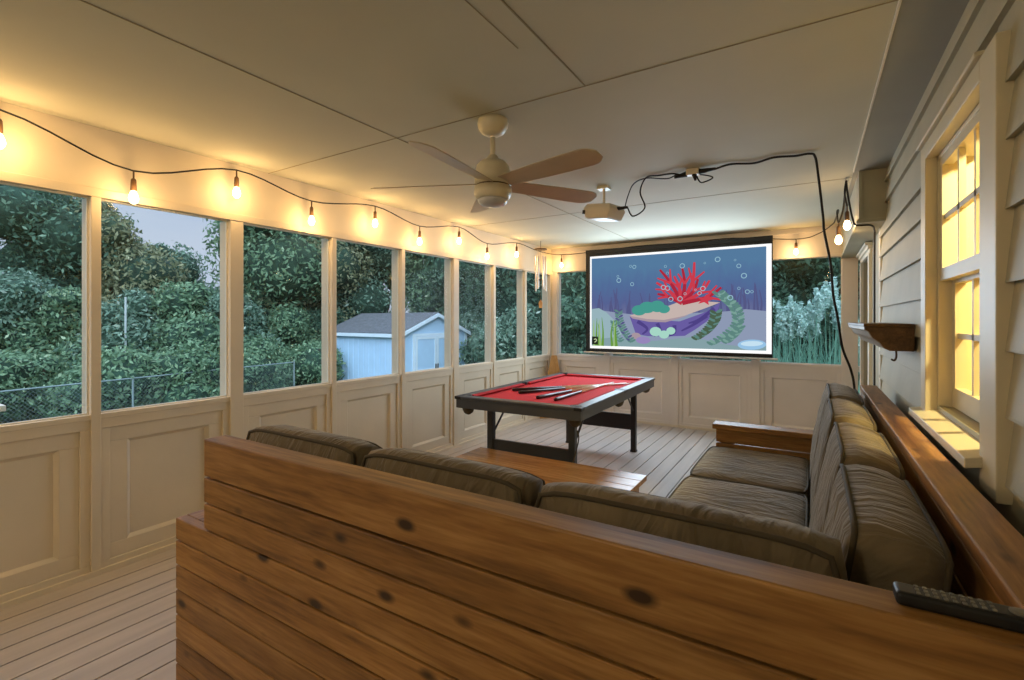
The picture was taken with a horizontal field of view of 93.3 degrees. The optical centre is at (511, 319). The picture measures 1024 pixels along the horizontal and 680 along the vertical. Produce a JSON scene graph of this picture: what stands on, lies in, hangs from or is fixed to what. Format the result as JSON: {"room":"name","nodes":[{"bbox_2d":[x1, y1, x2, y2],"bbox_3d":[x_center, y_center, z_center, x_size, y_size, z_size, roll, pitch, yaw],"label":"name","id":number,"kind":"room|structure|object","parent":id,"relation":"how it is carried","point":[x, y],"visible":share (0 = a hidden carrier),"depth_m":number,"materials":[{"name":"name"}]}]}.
{"room":"screened porch","nodes":[
{"label":"screened porch","id":0,"kind":"room"},
{"bbox_2d":[0,101,552,602],"bbox_3d":[-1.957,0.175,3.453,0.166,2.520,9.790,0,0,32],"label":"wall","id":1,"kind":"structure","parent":0,"point":[83,494],"depth_m":3.11,"materials":[{"name":"beige paint"}]},
{"bbox_2d":[0,182,88,425],"bbox_3d":[-2.585,-0.080,2.386,0.020,1.220,0.770,0,0,32],"label":"window","id":2,"kind":"structure","parent":1,"relation":"in","point":[2,183],"depth_m":2.70,"materials":[{"name":"white paint"}]},
{"bbox_2d":[101,199,227,412],"bbox_3d":[-2.170,-0.080,3.053,0.020,1.220,0.712,0,0,32],"label":"window","id":3,"kind":"structure","parent":1,"relation":"in","point":[103,200],"depth_m":3.34,"materials":[{"name":"white paint"}]},
{"bbox_2d":[0,417,539,610],"bbox_3d":[-1.928,1.420,3.358,0.016,0.030,9.660,0,0,32],"label":"baseboard","id":4,"kind":"structure","parent":1,"relation":"attached to","point":[75,580],"depth_m":2.73,"materials":[{"name":"beige paint"}]},
{"bbox_2d":[243,223,328,393],"bbox_3d":[-1.738,-0.080,3.746,0.020,1.220,0.740,0,0,32],"label":"window","id":5,"kind":"structure","parent":1,"relation":"in","point":[327,238],"depth_m":4.05,"materials":[{"name":"white paint"}]},
{"bbox_2d":[337,239,398,381],"bbox_3d":[-1.317,-0.080,4.421,0.020,1.220,0.761,0,0,32],"label":"window","id":6,"kind":"structure","parent":1,"relation":"in","point":[337,239],"depth_m":4.73,"materials":[{"name":"white paint"}]},
{"bbox_2d":[0,109,832,267],"bbox_3d":[-1.075,-0.857,4.030,9.206,0.367,3.316,0,0,-35],"label":"string lights","id":7,"kind":"object","parent":1,"relation":"attached to","point":[133,197],"visible":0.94,"depth_m":3.31,"materials":[{"name":"plastic"}]},
{"bbox_2d":[0,119,5,148],"bbox_3d":[-2.485,-0.924,2.338,0.050,0.192,0.049,0,0,32],"label":"bulb","id":8,"kind":"object","parent":7,"relation":"attached to","point":[2,140],"depth_m":2.34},
{"bbox_2d":[128,171,138,203],"bbox_3d":[-2.195,-0.769,2.802,0.050,0.192,0.049,0,0,32],"label":"bulb","id":9,"kind":"object","parent":7,"relation":"attached to","point":[133,197],"depth_m":2.79,"materials":[{"name":"glass"}]},
{"bbox_2d":[233,170,240,197],"bbox_3d":[-1.883,-0.929,3.303,0.050,0.192,0.049,0,0,32],"label":"bulb","id":10,"kind":"object","parent":7,"relation":"attached to","point":[236,192],"depth_m":3.29,"materials":[{"name":"glass"}]},
{"bbox_2d":[308,201,314,225],"bbox_3d":[-1.575,-0.839,3.797,0.050,0.192,0.049,0,0,32],"label":"bulb","id":11,"kind":"object","parent":7,"relation":"attached to","point":[311,221],"depth_m":3.78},
{"bbox_2d":[372,206,377,227],"bbox_3d":[-1.232,-0.929,4.348,0.050,0.192,0.049,0,0,32],"label":"bulb","id":12,"kind":"object","parent":7,"relation":"attached to","point":[374,223],"depth_m":4.34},
{"bbox_2d":[417,226,421,244],"bbox_3d":[-0.925,-0.845,4.840,0.050,0.192,0.049,0,0,32],"label":"bulb","id":13,"kind":"object","parent":7,"relation":"attached to","point":[419,241],"depth_m":4.83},
{"bbox_2d":[457,227,460,243],"bbox_3d":[-0.589,-0.939,5.380,0.050,0.192,0.049,0,0,32],"label":"bulb","id":14,"kind":"object","parent":7,"relation":"attached to","point":[459,239],"depth_m":5.37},
{"bbox_2d":[485,244,488,258],"bbox_3d":[-0.300,-0.829,5.843,0.050,0.192,0.049,0,0,32],"label":"bulb","id":15,"kind":"object","parent":7,"relation":"attached to","point":[487,255],"depth_m":5.83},
{"bbox_2d":[794,240,797,254],"bbox_3d":[3.337,-0.857,5.674,0.050,0.187,0.049,0,0,32],"label":"bulb","id":16,"kind":"object","parent":7,"relation":"attached to","point":[796,246],"depth_m":5.66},
{"bbox_2d":[405,251,450,372],"bbox_3d":[-0.891,-0.080,5.105,0.020,1.220,0.762,0,0,32],"label":"window","id":17,"kind":"structure","parent":1,"relation":"in","point":[405,251],"depth_m":5.42,"materials":[{"name":"white paint"}]},
{"bbox_2d":[459,260,490,365],"bbox_3d":[-0.455,-0.080,5.804,0.020,1.220,0.704,0,0,32],"label":"window","id":18,"kind":"structure","parent":1,"relation":"in","point":[459,260],"depth_m":6.10,"materials":[{"name":"white paint"}]},
{"bbox_2d":[496,266,522,360],"bbox_3d":[-0.051,-0.080,6.453,0.020,1.220,0.735,0,0,32],"label":"window","id":19,"kind":"structure","parent":1,"relation":"in","point":[496,266],"depth_m":6.75,"materials":[{"name":"white paint"}]},
{"bbox_2d":[527,271,547,356],"bbox_3d":[0.355,-0.080,7.104,0.020,1.220,0.708,0,0,32],"label":"window","id":20,"kind":"structure","parent":1,"relation":"in","point":[527,271],"depth_m":7.39,"materials":[{"name":"white paint"}]},
{"bbox_2d":[0,418,716,679],"bbox_3d":[-0.229,1.465,2.299,4.320,0.060,9.860,0,0,32],"label":"floor","id":21,"kind":"structure","parent":0,"point":[120,623],"depth_m":2.41,"materials":[{"name":"paint"}]},
{"bbox_2d":[540,355,559,418],"bbox_3d":[0.599,0.985,7.193,0.447,0.900,0.228,0,0,-14],"label":"wooden board","id":22,"kind":"object","parent":21,"relation":"on","point":[554,366],"visible":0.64,"depth_m":7.26,"materials":[{"name":"beige wood"}]},
{"bbox_2d":[456,447,646,491],"bbox_3d":[0.150,1.235,3.304,1.360,0.400,0.647,0,0,32],"label":"coffee table","id":23,"kind":"object","parent":21,"relation":"on","point":[548,470],"visible":0.39,"depth_m":3.34,"materials":[{"name":"brown wood"}]},
{"bbox_2d":[455,372,654,462],"bbox_3d":[0.555,1.039,4.753,1.155,0.792,2.165,0,0,30],"label":"pool table","id":24,"kind":"object","parent":21,"relation":"on","point":[588,407],"visible":0.93,"depth_m":4.18,"materials":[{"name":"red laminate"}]},
{"bbox_2d":[472,383,524,395],"bbox_3d":[-0.105,0.660,4.556,0.045,0.026,0.888,0,0,30],"label":"cushion","id":25,"kind":"object","parent":24,"relation":"on","point":[518,385],"depth_m":4.52,"materials":[{"name":"red fabric"}]},
{"bbox_2d":[528,374,565,383],"bbox_3d":[0.404,0.660,5.425,0.045,0.026,0.888,0,0,30],"label":"cushion","id":26,"kind":"object","parent":24,"relation":"on","point":[548,378],"depth_m":5.37,"materials":[{"name":"red fabric"}]},
{"bbox_2d":[512,383,628,390],"bbox_3d":[0.622,0.657,4.795,1.325,0.028,0.028,0,0,-21],"label":"pool cue","id":27,"kind":"object","parent":24,"relation":"on","point":[526,388],"visible":0.66,"depth_m":4.68,"materials":[{"name":"brown wood"}]},
{"bbox_2d":[518,382,625,393],"bbox_3d":[0.632,0.657,4.729,1.325,0.028,0.028,0,0,-31],"label":"pool cue","id":28,"kind":"object","parent":24,"relation":"on","point":[572,387],"visible":0.78,"depth_m":4.56,"materials":[{"name":"brown wood"}]},
{"bbox_2d":[536,382,613,398],"bbox_3d":[0.643,0.657,4.602,0.028,0.028,1.325,0,0,41],"label":"pool cue","id":29,"kind":"object","parent":24,"relation":"on","point":[582,388],"visible":0.86,"depth_m":4.37,"materials":[{"name":"brown wood"}]},
{"bbox_2d":[554,382,610,400],"bbox_3d":[0.710,0.657,4.554,0.028,0.028,1.325,0,0,32],"label":"pool cue","id":30,"kind":"object","parent":24,"relation":"on","point":[588,389],"visible":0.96,"depth_m":4.31,"materials":[{"name":"brown wood"}]},
{"bbox_2d":[574,390,613,404],"bbox_3d":[0.707,0.660,4.081,0.045,0.026,0.888,0,0,30],"label":"cushion","id":31,"kind":"object","parent":24,"relation":"on","point":[608,392],"depth_m":4.02,"materials":[{"name":"red fabric"}]},
{"bbox_2d":[567,374,640,379],"bbox_3d":[1.048,0.660,5.595,0.885,0.026,0.045,0,0,30],"label":"cushion","id":32,"kind":"object","parent":24,"relation":"on","point":[569,375],"depth_m":5.57,"materials":[{"name":"red fabric"}]},
{"bbox_2d":[616,379,642,388],"bbox_3d":[1.215,0.660,4.950,0.045,0.026,0.888,0,0,30],"label":"cushion","id":33,"kind":"object","parent":24,"relation":"on","point":[638,380],"depth_m":4.90,"materials":[{"name":"red fabric"}]},
{"bbox_2d":[176,435,1023,679],"bbox_3d":[-0.029,0.935,1.605,2.466,1.000,0.887,0,0,32],"label":"bench sofa","id":34,"kind":"object","parent":21,"relation":"on","point":[294,565],"visible":0.98,"depth_m":1.11,"materials":[{"name":"brown wood"}]},
{"bbox_2d":[246,425,382,465],"bbox_3d":[-0.764,0.747,1.776,0.666,0.664,0.229,0,0,32],"label":"cushion","id":35,"kind":"object","parent":34,"relation":"on","point":[350,450],"visible":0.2,"depth_m":1.72,"materials":[{"name":"brown fabric"}]},
{"bbox_2d":[361,448,544,506],"bbox_3d":[-0.211,0.747,1.431,0.643,0.664,0.227,0,0,32],"label":"cushion","id":36,"kind":"object","parent":34,"relation":"on","point":[495,481],"visible":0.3,"depth_m":1.37,"materials":[{"name":"brown fabric"}]},
{"bbox_2d":[534,482,847,580],"bbox_3d":[0.347,0.747,1.081,0.679,0.665,0.227,0,0,32],"label":"cushion","id":37,"kind":"object","parent":34,"relation":"on","point":[776,541],"visible":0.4,"depth_m":1.02,"materials":[{"name":"beige fabric"}]},
{"bbox_2d":[892,582,1023,633],"bbox_3d":[0.662,0.422,0.713,0.156,0.024,0.042,0,0,32],"label":"remote control","id":38,"kind":"object","parent":34,"relation":"on","point":[950,604],"visible":1,"depth_m":0.70,"materials":[{"name":"black plastic"}]},
{"bbox_2d":[712,385,1023,608],"bbox_3d":[1.194,0.935,2.196,1.015,1.000,3.010,0,0,32],"label":"bench sofa","id":39,"kind":"object","parent":21,"relation":"on","point":[987,552],"visible":0.23,"depth_m":1.23,"materials":[{"name":"brown wood"}]},
{"bbox_2d":[668,476,809,526],"bbox_3d":[1.140,0.999,2.463,0.655,0.175,0.718,0,0,32],"label":"seat cushion","id":40,"kind":"object","parent":39,"relation":"on","point":[793,507],"visible":0.41,"depth_m":2.49,"materials":[{"name":"beige fabric"}]},
{"bbox_2d":[689,446,810,505],"bbox_3d":[1.540,0.999,3.105,0.655,0.176,0.822,0,0,32],"label":"seat cushion","id":41,"kind":"object","parent":39,"relation":"on","point":[790,473],"visible":0.69,"depth_m":2.98,"materials":[{"name":"beige fabric"}]},
{"bbox_2d":[810,383,863,480],"bbox_3d":[1.932,0.670,2.893,0.254,0.536,0.703,0,0,32],"label":"cushion","id":42,"kind":"object","parent":39,"relation":"on","point":[833,390],"visible":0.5,"depth_m":2.76,"materials":[{"name":"beige fabric"}]},
{"bbox_2d":[810,398,876,518],"bbox_3d":[1.569,0.675,2.312,0.241,0.535,0.674,0,0,32],"label":"cushion","id":43,"kind":"object","parent":39,"relation":"on","point":[838,410],"visible":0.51,"depth_m":2.17,"materials":[{"name":"beige fabric"}]},
{"bbox_2d":[809,422,905,532],"bbox_3d":[1.213,0.678,1.742,0.254,0.536,0.679,0,0,32],"label":"cushion","id":44,"kind":"object","parent":39,"relation":"on","point":[848,443],"visible":0.33,"depth_m":1.62,"materials":[{"name":"beige fabric"}]},
{"bbox_2d":[823,464,953,592],"bbox_3d":[0.874,0.683,1.199,0.243,0.534,0.609,0,0,32],"label":"cushion","id":45,"kind":"object","parent":39,"relation":"on","point":[886,534],"visible":0.52,"depth_m":0.99,"materials":[{"name":"beige fabric"}]},
{"bbox_2d":[0,0,897,248],"bbox_3d":[-0.398,-1.110,2.481,3.800,0.050,9.790,0,0,32],"label":"ceiling","id":46,"kind":"structure","parent":0,"point":[397,68],"depth_m":2.29,"materials":[{"name":"paint"}]},
{"bbox_2d":[371,114,602,212],"bbox_3d":[-0.108,-0.850,2.579,1.312,0.470,1.290,0,0,32],"label":"ceiling fan","id":47,"kind":"object","parent":46,"relation":"hanging from","point":[494,185],"visible":1,"depth_m":2.54,"materials":[{"name":"metal"}]},
{"bbox_2d":[80,0,898,241],"bbox_3d":[-0.377,-1.089,2.391,3.670,0.013,9.660,0,0,32],"label":"trim","id":48,"kind":"structure","parent":46,"relation":"attached to","point":[504,3],"depth_m":2.04,"materials":[{"name":"wood"}]},
{"bbox_2d":[534,241,546,307],"bbox_3d":[0.393,-0.625,6.624,0.176,0.920,0.176,0,0,32],"label":"wind chime","id":49,"kind":"object","parent":46,"relation":"hanging from","point":[540,248],"visible":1,"depth_m":6.57,"materials":[{"name":"silver metal"}]},
{"bbox_2d":[582,185,627,220],"bbox_3d":[0.783,-0.945,3.931,0.253,0.278,0.334,0,0,-44],"label":"projector","id":50,"kind":"object","parent":46,"relation":"hanging from","point":[603,211],"visible":1,"depth_m":3.88,"materials":[{"name":"plastic"}]},
{"bbox_2d":[627,173,680,216],"bbox_3d":[1.050,-0.945,3.635,0.103,0.272,0.482,0,0,-44],"label":"cable","id":51,"kind":"object","parent":50,"relation":"attached to","point":[645,178],"visible":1,"depth_m":3.68,"materials":[{"name":"black rubber"}]},
{"bbox_2d":[625,174,712,205],"bbox_3d":[1.129,-1.000,3.632,0.142,0.156,0.735,0,0,-44],"label":"cable","id":52,"kind":"object","parent":46,"relation":"hanging from","point":[700,174],"visible":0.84,"depth_m":3.63,"materials":[{"name":"black rubber"}]},
{"bbox_2d":[674,167,715,180],"bbox_3d":[1.310,-1.038,3.464,0.282,0.090,0.065,0,0,32],"label":"power adapter","id":53,"kind":"object","parent":46,"relation":"attached to","point":[693,172],"visible":1,"depth_m":3.44,"materials":[{"name":"plastic"}]},
{"bbox_2d":[716,153,855,388],"bbox_3d":[1.892,0.167,3.240,0.944,2.498,0.306,0,0,2],"label":"extension cord","id":54,"kind":"object","parent":46,"relation":"hanging from","point":[802,154],"visible":0.8,"depth_m":3.12,"materials":[{"name":"black rubber"}]},
{"bbox_2d":[833,178,875,385],"bbox_3d":[3.027,0.025,4.330,0.264,2.220,1.848,0,0,32],"label":"string lights","id":55,"kind":"object","parent":46,"relation":"hanging from","point":[847,225],"visible":0.91,"depth_m":3.73,"materials":[{"name":"glass"}]},
{"bbox_2d":[835,223,841,244],"bbox_3d":[2.590,-0.686,3.830,0.050,0.177,0.049,0,0,32],"label":"bulb","id":56,"kind":"object","parent":55,"relation":"attached to","point":[838,240],"depth_m":3.82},
{"bbox_2d":[843,206,850,229],"bbox_3d":[2.568,-0.781,3.702,0.050,0.187,0.049,0,0,32],"label":"bulb","id":57,"kind":"object","parent":55,"relation":"attached to","point":[847,225],"depth_m":3.69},
{"bbox_2d":[853,0,901,172],"bbox_3d":[0.552,-1.083,0.413,0.007,0.025,7.285,0,0,32],"label":"trim","id":58,"kind":"structure","parent":46,"relation":"attached to","point":[899,1],"depth_m":2.07,"materials":[{"name":"white paint"}]},
{"bbox_2d":[551,225,859,429],"bbox_3d":[2.287,0.175,6.478,3.870,2.520,0.165,0,0,32],"label":"wall","id":59,"kind":"structure","parent":0,"point":[685,392],"depth_m":6.11,"materials":[{"name":"paint"}]},
{"bbox_2d":[558,271,603,355],"bbox_3d":[1.036,-0.105,7.244,0.755,1.250,0.020,0,0,32],"label":"window","id":60,"kind":"structure","parent":59,"relation":"in","point":[577,271],"depth_m":7.43,"materials":[{"name":"white paint"}]},
{"bbox_2d":[637,420,715,431],"bbox_3d":[2.258,1.420,6.431,3.870,0.030,0.016,0,0,32],"label":"baseboard","id":61,"kind":"structure","parent":59,"relation":"attached to","point":[643,422],"depth_m":6.45,"materials":[{"name":"beige paint"}]},
{"bbox_2d":[584,235,777,363],"bbox_3d":[2.125,-0.212,6.411,2.465,1.585,0.167,0,0,32],"label":"projection screen","id":62,"kind":"object","parent":59,"relation":"attached to","point":[710,298],"visible":1,"depth_m":6.27,"materials":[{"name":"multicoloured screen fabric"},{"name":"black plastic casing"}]},
{"bbox_2d":[760,256,841,364],"bbox_3d":[3.425,-0.105,5.755,0.835,1.250,0.020,0,0,32],"label":"window","id":63,"kind":"structure","parent":59,"relation":"in","point":[837,256],"depth_m":5.58,"materials":[{"name":"white paint"}]},
{"bbox_2d":[864,0,1023,536],"bbox_3d":[1.404,0.176,1.281,0.172,2.522,9.660,0,0,32],"label":"wall","id":64,"kind":"structure","parent":0,"point":[981,20],"depth_m":1.84,"materials":[{"name":"paint"}]},
{"bbox_2d":[841,168,887,258],"bbox_3d":[3.196,-0.886,4.449,0.182,0.373,2.388,0,0,32],"label":"trim","id":65,"kind":"structure","parent":64,"relation":"attached to","point":[867,199],"depth_m":3.47,"materials":[{"name":"paint"}]},
{"bbox_2d":[856,227,882,395],"bbox_3d":[3.236,0.360,4.398,0.059,2.150,1.768,0,0,32],"label":"trim","id":66,"kind":"structure","parent":64,"relation":"attached to","point":[865,252],"depth_m":4.30,"materials":[{"name":"white paint"}]},
{"bbox_2d":[848,323,914,360],"bbox_3d":[2.259,0.116,3.011,0.206,0.193,1.340,0,0,32],"label":"wall shelf","id":67,"kind":"object","parent":64,"relation":"attached to","point":[895,337],"visible":1,"depth_m":2.45,"materials":[{"name":"brown wood"}]},
{"bbox_2d":[839,0,968,225],"bbox_3d":[1.286,-1.099,1.355,0.250,0.052,9.660,0,0,32],"label":"ceiling beam","id":68,"kind":"structure","parent":64,"relation":"attached to","point":[923,29],"depth_m":2.08,"materials":[{"name":"paint"}]},
{"bbox_2d":[909,30,1014,504],"bbox_3d":[1.629,-0.145,1.695,0.228,1.260,1.080,0,0,32],"label":"window","id":69,"kind":"structure","parent":64,"relation":"in","point":[966,225],"depth_m":1.67,"materials":[{"name":"paint"}]},
{"label":"outside","id":70,"kind":"structure","parent":0,"visible":0},
{"bbox_2d":[0,353,693,423],"bbox_3d":[-0.553,2.485,18.019,70.000,0.100,70.000,0,0,32],"label":"ground","id":71,"kind":"structure","parent":70,"point":[7,419],"depth_m":18.09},
{"bbox_2d":[0,357,53,422],"bbox_3d":[-12.333,1.651,11.056,2.811,2.078,2.562,0,0,-14],"label":"shrub","id":72,"kind":"object","parent":71,"relation":"on","point":[11,387],"visible":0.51,"depth_m":10.95,"materials":[{"name":"green plant"}]},
{"bbox_2d":[0,267,63,353],"bbox_3d":[-16.005,0.377,15.091,3.468,4.162,3.522,0,0,27],"label":"shrub","id":73,"kind":"object","parent":71,"relation":"on","point":[20,293],"visible":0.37,"depth_m":14.62,"materials":[{"name":"teal plant"}]},
{"bbox_2d":[0,348,78,420],"bbox_3d":[-11.748,1.716,11.884,2.839,2.162,2.749,0,0,18],"label":"shrub","id":74,"kind":"object","parent":71,"relation":"on","point":[49,366],"visible":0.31,"depth_m":11.37,"materials":[{"name":"green plant"}]},
{"bbox_2d":[0,284,103,369],"bbox_3d":[-14.327,0.721,15.375,3.779,3.701,2.958,0,0,-22],"label":"shrub","id":75,"kind":"object","parent":71,"relation":"on","point":[61,321],"visible":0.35,"depth_m":14.75,"materials":[{"name":"green plant"}]},
{"bbox_2d":[0,184,145,293],"bbox_3d":[-18.122,-2.344,19.384,5.665,10.976,5.900,0,0,-26],"label":"tree","id":76,"kind":"object","parent":71,"relation":"on","point":[44,234],"visible":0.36,"depth_m":18.01,"materials":[{"name":"green plant"}]},
{"bbox_2d":[29,341,165,417],"bbox_3d":[-9.634,1.656,11.577,2.602,2.289,2.343,0,0,-20],"label":"shrub","id":77,"kind":"object","parent":71,"relation":"on","point":[119,364],"visible":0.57,"depth_m":11.04,"materials":[{"name":"green plant"}]},
{"bbox_2d":[52,287,168,370],"bbox_3d":[-12.625,0.744,15.776,2.892,3.782,3.494,0,0,22],"label":"shrub","id":78,"kind":"object","parent":71,"relation":"on","point":[139,314],"visible":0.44,"depth_m":15.29,"materials":[{"name":"teal plant"}]},
{"bbox_2d":[124,297,126,351],"bbox_3d":[-12.000,0.860,15.000,0.055,3.150,0.055,0,0,-36],"label":"pole","id":79,"kind":"object","parent":71,"relation":"on","point":[125,298],"visible":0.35,"depth_m":14.98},
{"bbox_2d":[66,196,196,327],"bbox_3d":[-15.921,-1.272,19.699,4.997,7.719,4.889,0,0,40],"label":"tree","id":80,"kind":"object","parent":71,"relation":"on","point":[141,269],"visible":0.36,"depth_m":18.98,"materials":[{"name":"green plant"}]},
{"bbox_2d":[0,360,294,422],"bbox_3d":[-8.980,1.850,9.838,0.043,1.170,11.395,0,0,23],"label":"fence","id":81,"kind":"object","parent":71,"relation":"on","point":[293,362],"visible":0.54,"depth_m":10.65,"materials":[{"name":"metal"}]},
{"bbox_2d":[140,242,208,290],"bbox_3d":[-16.377,-0.443,22.477,4.771,6.640,4.067,0,0,15],"label":"tree","id":82,"kind":"object","parent":71,"relation":"on","point":[191,263],"visible":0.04,"depth_m":22.47,"materials":[{"name":"teal plant"}]},
{"bbox_2d":[141,336,219,404],"bbox_3d":[-8.485,1.609,12.599,2.828,2.409,2.671,0,0,23],"label":"shrub","id":83,"kind":"object","parent":71,"relation":"on","point":[189,359],"visible":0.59,"depth_m":11.94,"materials":[{"name":"green plant"}]},
{"bbox_2d":[144,278,246,360],"bbox_3d":[-11.086,0.592,16.884,3.015,4.095,4.160,0,0,-42],"label":"shrub","id":84,"kind":"object","parent":71,"relation":"on","point":[182,308],"visible":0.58,"depth_m":16.05,"materials":[{"name":"green plant"}]},
{"bbox_2d":[202,292,284,386],"bbox_3d":[-10.075,0.777,17.504,3.397,3.794,3.004,0,0,-39],"label":"shrub","id":85,"kind":"object","parent":71,"relation":"on","point":[254,320],"visible":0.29,"depth_m":17.19,"materials":[{"name":"teal plant"}]},
{"bbox_2d":[202,218,338,312],"bbox_3d":[-10.113,-2.246,20.134,4.744,10.272,6.786,0,0,-37],"label":"tree","id":86,"kind":"object","parent":71,"relation":"on","point":[277,263],"visible":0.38,"depth_m":18.37,"materials":[{"name":"green plant"}]},
{"bbox_2d":[243,333,300,391],"bbox_3d":[-8.514,1.661,16.218,2.658,2.374,2.432,0,0,32],"label":"shrub","id":87,"kind":"object","parent":71,"relation":"on","point":[254,353],"visible":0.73,"depth_m":15.73,"materials":[{"name":"green plant"}]},
{"bbox_2d":[264,304,320,351],"bbox_3d":[-9.073,1.063,19.291,3.120,3.437,3.531,0,0,12],"label":"shrub","id":88,"kind":"object","parent":71,"relation":"on","point":[291,326],"visible":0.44,"depth_m":18.18,"materials":[{"name":"green plant"}]},
{"bbox_2d":[243,234,377,336],"bbox_3d":[-8.897,-2.590,20.898,6.229,10.285,4.783,0,0,-5],"label":"tree","id":89,"kind":"object","parent":71,"relation":"on","point":[348,265],"visible":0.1,"depth_m":20.27,"materials":[{"name":"green plant"}]},
{"bbox_2d":[282,339,346,385],"bbox_3d":[-7.439,1.729,17.855,3.378,2.160,2.882,0,0,32],"label":"shrub","id":90,"kind":"object","parent":71,"relation":"on","point":[307,357],"visible":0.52,"depth_m":16.72,"materials":[{"name":"green plant"}]},
{"bbox_2d":[303,307,346,337],"bbox_3d":[-8.188,0.969,21.116,2.830,3.377,3.704,0,0,32],"label":"shrub","id":91,"kind":"object","parent":71,"relation":"on","point":[316,317],"visible":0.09,"depth_m":19.92,"materials":[{"name":"green plant"}]},
{"bbox_2d":[317,243,411,319],"bbox_3d":[-7.688,-2.497,22.776,6.463,11.025,5.362,0,0,-16],"label":"tree","id":92,"kind":"object","parent":71,"relation":"on","point":[374,299],"visible":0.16,"depth_m":21.60,"materials":[{"name":"teal plant"}]},
{"bbox_2d":[337,312,470,380],"bbox_3d":[-4.407,1.080,18.523,4.460,2.710,3.460,0,0,37],"label":"garden shed","id":93,"kind":"object","parent":71,"relation":"on","point":[364,340],"visible":0.46,"depth_m":17.13,"materials":[{"name":"blue paint"}]},
{"bbox_2d":[377,252,443,313],"bbox_3d":[-4.663,-2.570,24.538,5.831,10.575,5.013,0,0,17],"label":"tree","id":94,"kind":"object","parent":71,"relation":"on","point":[418,297],"visible":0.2,"depth_m":22.72,"materials":[{"name":"green plant"}]},
{"bbox_2d":[420,255,474,319],"bbox_3d":[-1.640,-2.451,23.037,5.498,9.945,5.378,0,0,6],"label":"tree","id":95,"kind":"object","parent":71,"relation":"on","point":[437,269],"visible":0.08,"depth_m":21.45,"materials":[{"name":"green plant"}]},
{"bbox_2d":[459,303,484,364],"bbox_3d":[-1.334,0.893,19.594,3.650,3.229,2.336,0,0,-36],"label":"shrub","id":96,"kind":"object","parent":71,"relation":"on","point":[468,320],"visible":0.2,"depth_m":18.74,"materials":[{"name":"teal plant"}]},
{"bbox_2d":[459,261,516,361],"bbox_3d":[-0.243,-1.785,19.152,4.345,8.882,5.824,0,0,-4],"label":"tree","id":97,"kind":"object","parent":71,"relation":"on","point":[476,293],"visible":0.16,"depth_m":17.75,"materials":[{"name":"green plant"}]},
{"bbox_2d":[466,302,541,362],"bbox_3d":[-0.092,1.004,14.952,2.726,3.170,2.364,0,0,-3],"label":"shrub","id":98,"kind":"object","parent":71,"relation":"on","point":[506,325],"visible":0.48,"depth_m":14.63,"materials":[{"name":"teal plant"}]},
{"bbox_2d":[497,268,541,350],"bbox_3d":[1.330,-1.570,16.574,3.784,8.517,4.578,0,0,-34],"label":"tree","id":99,"kind":"object","parent":71,"relation":"on","point":[532,295],"visible":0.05,"depth_m":15.63,"materials":[{"name":"green plant"}]},
{"bbox_2d":[529,272,629,355],"bbox_3d":[2.396,-1.087,15.336,3.695,7.486,4.384,0,0,12],"label":"tree","id":100,"kind":"object","parent":71,"relation":"on","point":[573,283],"visible":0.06,"depth_m":14.19,"materials":[{"name":"green plant"}]},
{"bbox_2d":[561,295,630,355],"bbox_3d":[1.968,0.909,12.693,2.197,3.163,2.103,0,0,6],"label":"shrub","id":101,"kind":"object","parent":71,"relation":"on","point":[573,312],"visible":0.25,"depth_m":12.08,"materials":[{"name":"green plant"}]},
{"bbox_2d":[690,261,790,358],"bbox_3d":[7.511,-1.142,15.847,3.826,7.266,4.665,0,0,12],"label":"tree","id":102,"kind":"object","parent":71,"relation":"on","point":[780,293],"visible":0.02,"depth_m":14.37,"materials":[{"name":"green plant"}]},
{"bbox_2d":[697,296,786,361],"bbox_3d":[6.542,0.891,13.797,2.563,3.312,2.173,0,0,32],"label":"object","id":103,"kind":"object","parent":71,"relation":"on","point":[775,312],"visible":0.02,"depth_m":13.40,"materials":[{"name":"green plant"}]},
{"bbox_2d":[732,299,821,362],"bbox_3d":[4.635,0.931,8.571,1.496,3.008,1.529,0,0,44],"label":"grass","id":104,"kind":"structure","parent":71,"relation":"on","point":[780,317],"depth_m":8.42,"materials":[{"name":"green plant"}]},
{"bbox_2d":[749,294,832,363],"bbox_3d":[4.848,0.992,8.545,1.494,2.887,1.654,0,0,7],"label":"grass","id":105,"kind":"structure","parent":71,"relation":"on","point":[801,317],"depth_m":8.40,"materials":[{"name":"green plant"}]},
{"bbox_2d":[772,288,838,363],"bbox_3d":[5.160,0.937,8.419,1.593,2.998,1.289,0,0,27],"label":"grass","id":106,"kind":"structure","parent":71,"relation":"on","point":[813,319],"depth_m":8.47,"materials":[{"name":"green plant"}]},
{"bbox_2d":[773,257,859,363],"bbox_3d":[8.967,-1.079,15.066,3.755,7.082,4.313,0,0,32],"label":"tree","id":107,"kind":"object","parent":71,"relation":"on","point":[806,275],"visible":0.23,"depth_m":14.12,"materials":[{"name":"green plant"}]},
{"bbox_2d":[792,276,859,381],"bbox_3d":[5.527,0.826,8.432,1.518,3.220,1.560,0,0,-6],"label":"grass","id":108,"kind":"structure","parent":71,"relation":"on","point":[827,296],"depth_m":8.57,"materials":[{"name":"green plant"}]},
{"bbox_2d":[801,299,859,393],"bbox_3d":[5.892,1.035,8.455,1.655,2.801,1.362,0,0,22],"label":"grass","id":109,"kind":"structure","parent":71,"relation":"on","point":[837,300],"depth_m":8.43,"materials":[{"name":"green plant"}]},
{"bbox_2d":[816,294,859,384],"bbox_3d":[9.279,0.864,12.974,2.234,3.161,1.816,0,0,35],"label":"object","id":110,"kind":"object","parent":71,"relation":"on","point":[829,326],"visible":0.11,"depth_m":13.04,"materials":[{"name":"green plant"}]},
{"bbox_2d":[816,262,859,363],"bbox_3d":[10.861,-1.176,14.463,4.229,7.227,4.159,0,0,32],"label":"tree","id":111,"kind":"object","parent":71,"relation":"on","point":[859,262],"visible":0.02,"depth_m":13.91,"materials":[{"name":"green plant"}]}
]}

